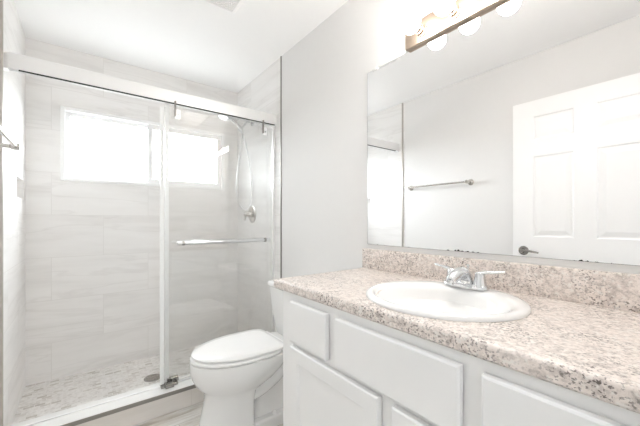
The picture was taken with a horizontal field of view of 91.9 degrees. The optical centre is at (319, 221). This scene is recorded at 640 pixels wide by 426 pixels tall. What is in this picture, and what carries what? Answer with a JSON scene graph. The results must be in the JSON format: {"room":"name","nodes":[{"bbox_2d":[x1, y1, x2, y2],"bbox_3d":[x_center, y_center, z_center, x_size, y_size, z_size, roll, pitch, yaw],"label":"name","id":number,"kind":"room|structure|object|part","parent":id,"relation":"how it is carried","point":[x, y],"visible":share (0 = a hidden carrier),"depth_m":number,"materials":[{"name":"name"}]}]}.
{"room":"bathroom","nodes":[
{"label":"bathroom","id":0,"kind":"room"},
{"bbox_2d":[3,0,24,425],"bbox_3d":[-1.815,-0.045,1.752,0.120,2.440,0.852,0,0,-37],"label":"wall","id":1,"kind":"structure","parent":0,"point":[13,33],"depth_m":1.77,"materials":[{"name":"paint"}]},
{"bbox_2d":[0,0,2,425],"bbox_3d":[-1.521,-0.110,1.477,0.012,2.310,0.014,0,0,-37],"label":"trim","id":2,"kind":"structure","parent":1,"relation":"attached to","point":[1,1],"depth_m":1.47,"materials":[{"name":"metal"}]},
{"bbox_2d":[9,374,193,425],"bbox_3d":[-0.950,1.052,1.974,1.524,0.014,0.158,0,0,-37],"label":"trim","id":3,"kind":"structure","parent":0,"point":[72,417],"depth_m":1.75,"materials":[{"name":"stone"}]},
{"bbox_2d":[3,51,276,425],"bbox_3d":[-0.951,0.104,1.976,1.524,1.881,0.087,0,0,-37],"label":"shower door frame","id":4,"kind":"structure","parent":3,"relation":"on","point":[14,62],"depth_m":1.95,"materials":[{"name":"metal"}]},
{"bbox_3d":[-0.956,-0.797,1.991,1.490,0.079,0.048,0,0,-37],"label":"header rail","id":5,"kind":"part","parent":4,"relation":"part of","materials":[{"name":"metal"}]},
{"bbox_2d":[160,101,270,384],"bbox_3d":[-0.668,0.129,2.149,0.789,1.796,0.082,0,0,-37],"label":"sliding shower door","id":6,"kind":"structure","parent":4,"relation":"attached to","point":[176,111],"depth_m":1.94,"materials":[{"name":"silver glass"}]},
{"bbox_3d":[-0.927,-0.720,1.982,0.009,0.099,0.016,0,0,-37],"label":"hanger arm","id":7,"kind":"part","parent":6,"relation":"part of","materials":[{"name":"metal"}]},
{"bbox_2d":[12,345,199,424],"bbox_3d":[-1.204,1.179,2.307,1.524,0.092,0.710,0,0,-37],"label":"floor","id":8,"kind":"structure","parent":0,"point":[40,399],"depth_m":2.13,"materials":[{"name":"tile"}]},
{"bbox_2d":[144,374,159,381],"bbox_3d":[-1.207,1.130,2.236,0.116,0.006,0.116,0,0,-37],"label":"shower drain","id":9,"kind":"object","parent":8,"relation":"on","point":[154,377],"visible":0.84,"depth_m":2.22,"materials":[{"name":"silver metal"}]},
{"bbox_2d":[61,384,196,425],"bbox_3d":[-0.901,1.058,1.910,1.524,0.022,0.006,0,0,-37],"label":"trim","id":10,"kind":"structure","parent":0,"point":[145,401],"depth_m":1.76,"materials":[{"name":"metal"}]},
{"bbox_2d":[25,37,237,385],"bbox_3d":[-1.456,-0.045,2.637,1.764,2.440,0.120,0,0,-37],"label":"wall","id":11,"kind":"structure","parent":0,"point":[92,250],"depth_m":2.43,"materials":[{"name":"tile"}]},
{"bbox_2d":[60,105,223,189],"bbox_3d":[-1.420,-0.566,2.632,1.209,0.542,0.081,0,0,-37],"label":"window","id":12,"kind":"structure","parent":11,"relation":"in","point":[66,112],"depth_m":2.54,"materials":[{"name":"white plastic"}]},
{"bbox_3d":[-1.663,-0.566,2.472,0.576,0.490,0.024,0,0,-37],"label":"sash","id":13,"kind":"part","parent":12,"relation":"part of","materials":[{"name":"white glass"}]},
{"bbox_3d":[-1.202,-0.566,2.788,0.621,0.490,0.024,0,0,-37],"label":"sash","id":14,"kind":"part","parent":12,"relation":"part of","materials":[{"name":"white glass"}]},
{"bbox_2d":[14,0,347,92],"bbox_3d":[-0.549,-1.325,1.449,1.764,0.120,3.110,0,0,-37],"label":"ceiling","id":15,"kind":"structure","parent":0,"point":[200,41],"depth_m":2.05,"materials":[{"name":"paint"}]},
{"bbox_2d":[203,0,244,12],"bbox_3d":[-0.542,-1.254,1.678,0.283,0.022,0.283,0,0,-37],"label":"exhaust fan","id":16,"kind":"object","parent":15,"relation":"attached to","point":[232,6],"visible":1,"depth_m":1.77,"materials":[{"name":"plastic"}]},
{"bbox_2d":[133,401,282,425],"bbox_3d":[-0.254,1.225,1.063,1.764,0.100,2.138,0,0,-37],"label":"floor","id":17,"kind":"structure","parent":0,"point":[190,415],"depth_m":1.84,"materials":[{"name":"beige tile"}]},
{"bbox_2d":[76,388,203,425],"bbox_3d":[-0.947,1.142,1.971,1.524,0.166,0.146,0,0,-37],"label":"curb","id":18,"kind":"object","parent":17,"relation":"on","point":[141,413],"visible":0.11,"depth_m":1.83,"materials":[{"name":"tile"}]},
{"bbox_2d":[190,280,282,425],"bbox_3d":[-0.369,0.786,1.825,0.757,0.777,0.402,0,0,-37],"label":"toilet","id":19,"kind":"object","parent":17,"relation":"on","point":[239,375],"visible":0.72,"depth_m":1.65,"materials":[{"name":"ceramic"}]},
{"bbox_3d":[-0.478,0.727,1.742,0.477,0.018,0.374,0,0,-37],"label":"seat","id":20,"kind":"part","parent":19,"relation":"part of","materials":[{"name":"plastic"}]},
{"bbox_3d":[-0.453,0.957,1.761,0.545,0.436,0.374,0,0,-37],"label":"bowl","id":21,"kind":"part","parent":19,"relation":"part of","materials":[{"name":"ceramic"}]},
{"bbox_3d":[-0.473,0.704,1.746,0.476,0.019,0.370,0,0,-37],"label":"seat lid","id":22,"kind":"part","parent":19,"relation":"part of","materials":[{"name":"plastic"}]},
{"bbox_3d":[-0.153,0.415,1.990,0.215,0.034,0.402,0,0,-37],"label":"tank lid","id":23,"kind":"part","parent":19,"relation":"part of","materials":[{"name":"ceramic"}]},
{"bbox_3d":[-0.151,0.588,1.991,0.202,0.310,0.390,0,0,-37],"label":"tank","id":24,"kind":"part","parent":19,"relation":"part of","materials":[{"name":"ceramic"}]},
{"bbox_2d":[283,290,639,425],"bbox_3d":[0.373,0.731,1.033,0.558,0.888,1.067,0,0,-37],"label":"vanity cabinet","id":25,"kind":"object","parent":17,"relation":"on","point":[341,368],"visible":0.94,"depth_m":0.82,"materials":[{"name":"white wood"}]},
{"bbox_3d":[-0.044,0.393,1.136,0.019,0.158,0.226,0,0,-37],"label":"drawer","id":26,"kind":"part","parent":25,"relation":"part of","materials":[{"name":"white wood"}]},
{"bbox_3d":[0.026,0.767,1.043,0.019,0.555,0.459,0,0,-37],"label":"door","id":27,"kind":"part","parent":25,"relation":"part of","materials":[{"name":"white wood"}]},
{"bbox_3d":[0.333,0.767,0.641,0.019,0.555,0.456,0,0,-37],"label":"door","id":28,"kind":"part","parent":25,"relation":"part of","materials":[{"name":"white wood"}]},
{"bbox_2d":[274,248,639,413],"bbox_3d":[0.360,0.215,1.055,0.554,0.141,1.117,0,0,-37],"label":"countertop","id":29,"kind":"structure","parent":25,"relation":"on","point":[581,332],"depth_m":0.79,"materials":[{"name":"stone"}]},
{"bbox_2d":[366,281,531,321],"bbox_3d":[0.385,0.305,0.990,0.452,0.144,0.486,0,0,-37],"label":"sink","id":30,"kind":"object","parent":29,"relation":"in","point":[502,306],"visible":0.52,"depth_m":1.01,"materials":[{"name":"ceramic"}]},
{"bbox_2d":[434,263,505,290],"bbox_3d":[0.529,0.194,1.113,0.186,0.078,0.188,0,0,7],"label":"faucet","id":31,"kind":"object","parent":29,"relation":"on","point":[462,277],"visible":1,"depth_m":1.06,"materials":[{"name":"silver metal"}]},
{"bbox_3d":[0.470,0.176,1.176,0.022,0.024,0.086,0,0,-31],"label":"lever","id":32,"kind":"part","parent":31,"relation":"part of","materials":[{"name":"silver metal"}]},
{"bbox_3d":[0.488,0.198,1.145,0.046,0.050,0.046,0,0,-37],"label":"handle","id":33,"kind":"part","parent":31,"relation":"part of","materials":[{"name":"silver metal"}]},
{"bbox_3d":[0.490,0.195,1.083,0.144,0.068,0.060,0,0,-37],"label":"spout","id":34,"kind":"part","parent":31,"relation":"part of","materials":[{"name":"silver metal"}]},
{"bbox_3d":[0.519,0.225,1.105,0.054,0.016,0.160,0,0,-37],"label":"plate","id":35,"kind":"part","parent":31,"relation":"part of","materials":[{"name":"silver metal"}]},
{"bbox_3d":[0.550,0.198,1.064,0.046,0.050,0.046,0,0,-37],"label":"handle","id":36,"kind":"part","parent":31,"relation":"part of","materials":[{"name":"silver metal"}]},
{"bbox_3d":[0.574,0.176,1.039,0.022,0.024,0.086,0,0,-43],"label":"lever","id":37,"kind":"part","parent":31,"relation":"part of","materials":[{"name":"silver metal"}]},
{"bbox_3d":[0.403,0.393,0.549,0.019,0.158,0.224,0,0,-37],"label":"drawer","id":38,"kind":"part","parent":25,"relation":"part of","materials":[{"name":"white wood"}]},
{"bbox_2d":[238,0,639,331],"bbox_3d":[0.102,-0.045,1.951,0.120,2.440,2.860,0,0,-37],"label":"wall","id":39,"kind":"structure","parent":0,"point":[324,75],"depth_m":2.01,"materials":[{"name":"paint"}]},
{"bbox_2d":[218,115,253,210],"bbox_3d":[-0.718,-0.504,2.670,0.317,0.827,0.092,0,0,-40],"label":"shower","id":40,"kind":"object","parent":39,"relation":"attached to","point":[240,128],"visible":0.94,"depth_m":2.69,"materials":[{"name":"silver metal"}]},
{"bbox_2d":[244,206,255,222],"bbox_3d":[-0.641,-0.061,2.754,0.088,0.152,0.152,0,0,-37],"label":"shower valve","id":41,"kind":"object","parent":39,"relation":"attached to","point":[251,214],"visible":1,"depth_m":2.74,"materials":[{"name":"silver metal"}]},
{"bbox_3d":[-0.642,-0.061,2.753,0.066,0.052,0.052,0,0,-37],"label":"handle","id":42,"kind":"part","parent":41,"relation":"part of","materials":[{"name":"silver metal"}]},
{"bbox_2d":[280,56,281,277],"bbox_3d":[-0.299,-0.045,2.372,0.006,2.440,0.010,0,0,-37],"label":"trim","id":43,"kind":"structure","parent":39,"relation":"attached to","point":[280,56],"depth_m":2.37,"materials":[{"name":"metal"}]},
{"bbox_2d":[401,0,506,51],"bbox_3d":[0.547,-0.841,1.149,0.144,0.104,0.633,0,0,-37],"label":"vanity light","id":44,"kind":"object","parent":39,"relation":"attached to","point":[446,15],"visible":1,"depth_m":1.27,"materials":[{"name":"silver metal"}]},
{"bbox_2d":[401,12,426,36],"bbox_3d":[0.399,-0.837,1.323,0.118,0.081,0.081,0,0,-37],"label":"bulb","id":45,"kind":"object","parent":44,"relation":"attached to","point":[412,25],"depth_m":1.30,"materials":[{"name":"white glass"}]},
{"bbox_2d":[433,0,460,18],"bbox_3d":[0.491,-0.837,1.202,0.118,0.081,0.081,0,0,-37],"label":"bulb","id":46,"kind":"object","parent":44,"relation":"attached to","point":[447,9],"depth_m":1.19,"materials":[{"name":"white glass"}]},
{"bbox_2d":[362,248,639,312],"bbox_3d":[0.573,0.196,1.217,0.018,0.102,1.117,0,0,-37],"label":"backsplash","id":47,"kind":"structure","parent":39,"relation":"attached to","point":[614,290],"depth_m":1.02,"materials":[{"name":"stone"}]},
{"bbox_2d":[367,0,639,265],"bbox_3d":[0.584,-0.338,1.212,0.010,0.920,1.093,0,0,-37],"label":"wall mirror","id":48,"kind":"object","parent":39,"relation":"attached to","point":[513,130],"visible":1,"depth_m":1.08,"materials":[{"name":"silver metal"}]},
{"bbox_3d":[-0.947,-0.045,0.616,0.120,2.440,2.008,0,0,-37],"label":"wall","id":49,"kind":"structure","parent":0,"visible":0},
{"bbox_2d":[0,127,20,149],"bbox_3d":[-1.237,-0.344,1.164,0.084,0.054,0.678,0,0,-37],"label":"towel bar","id":50,"kind":"object","parent":49,"relation":"attached to","point":[12,145],"visible":1,"depth_m":1.39,"materials":[{"name":"silver metal"}]},
{"bbox_3d":[-1.426,-0.344,1.412,0.084,0.054,0.054,0,0,-37],"label":"post","id":51,"kind":"part","parent":50,"relation":"part of","materials":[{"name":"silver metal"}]}
]}

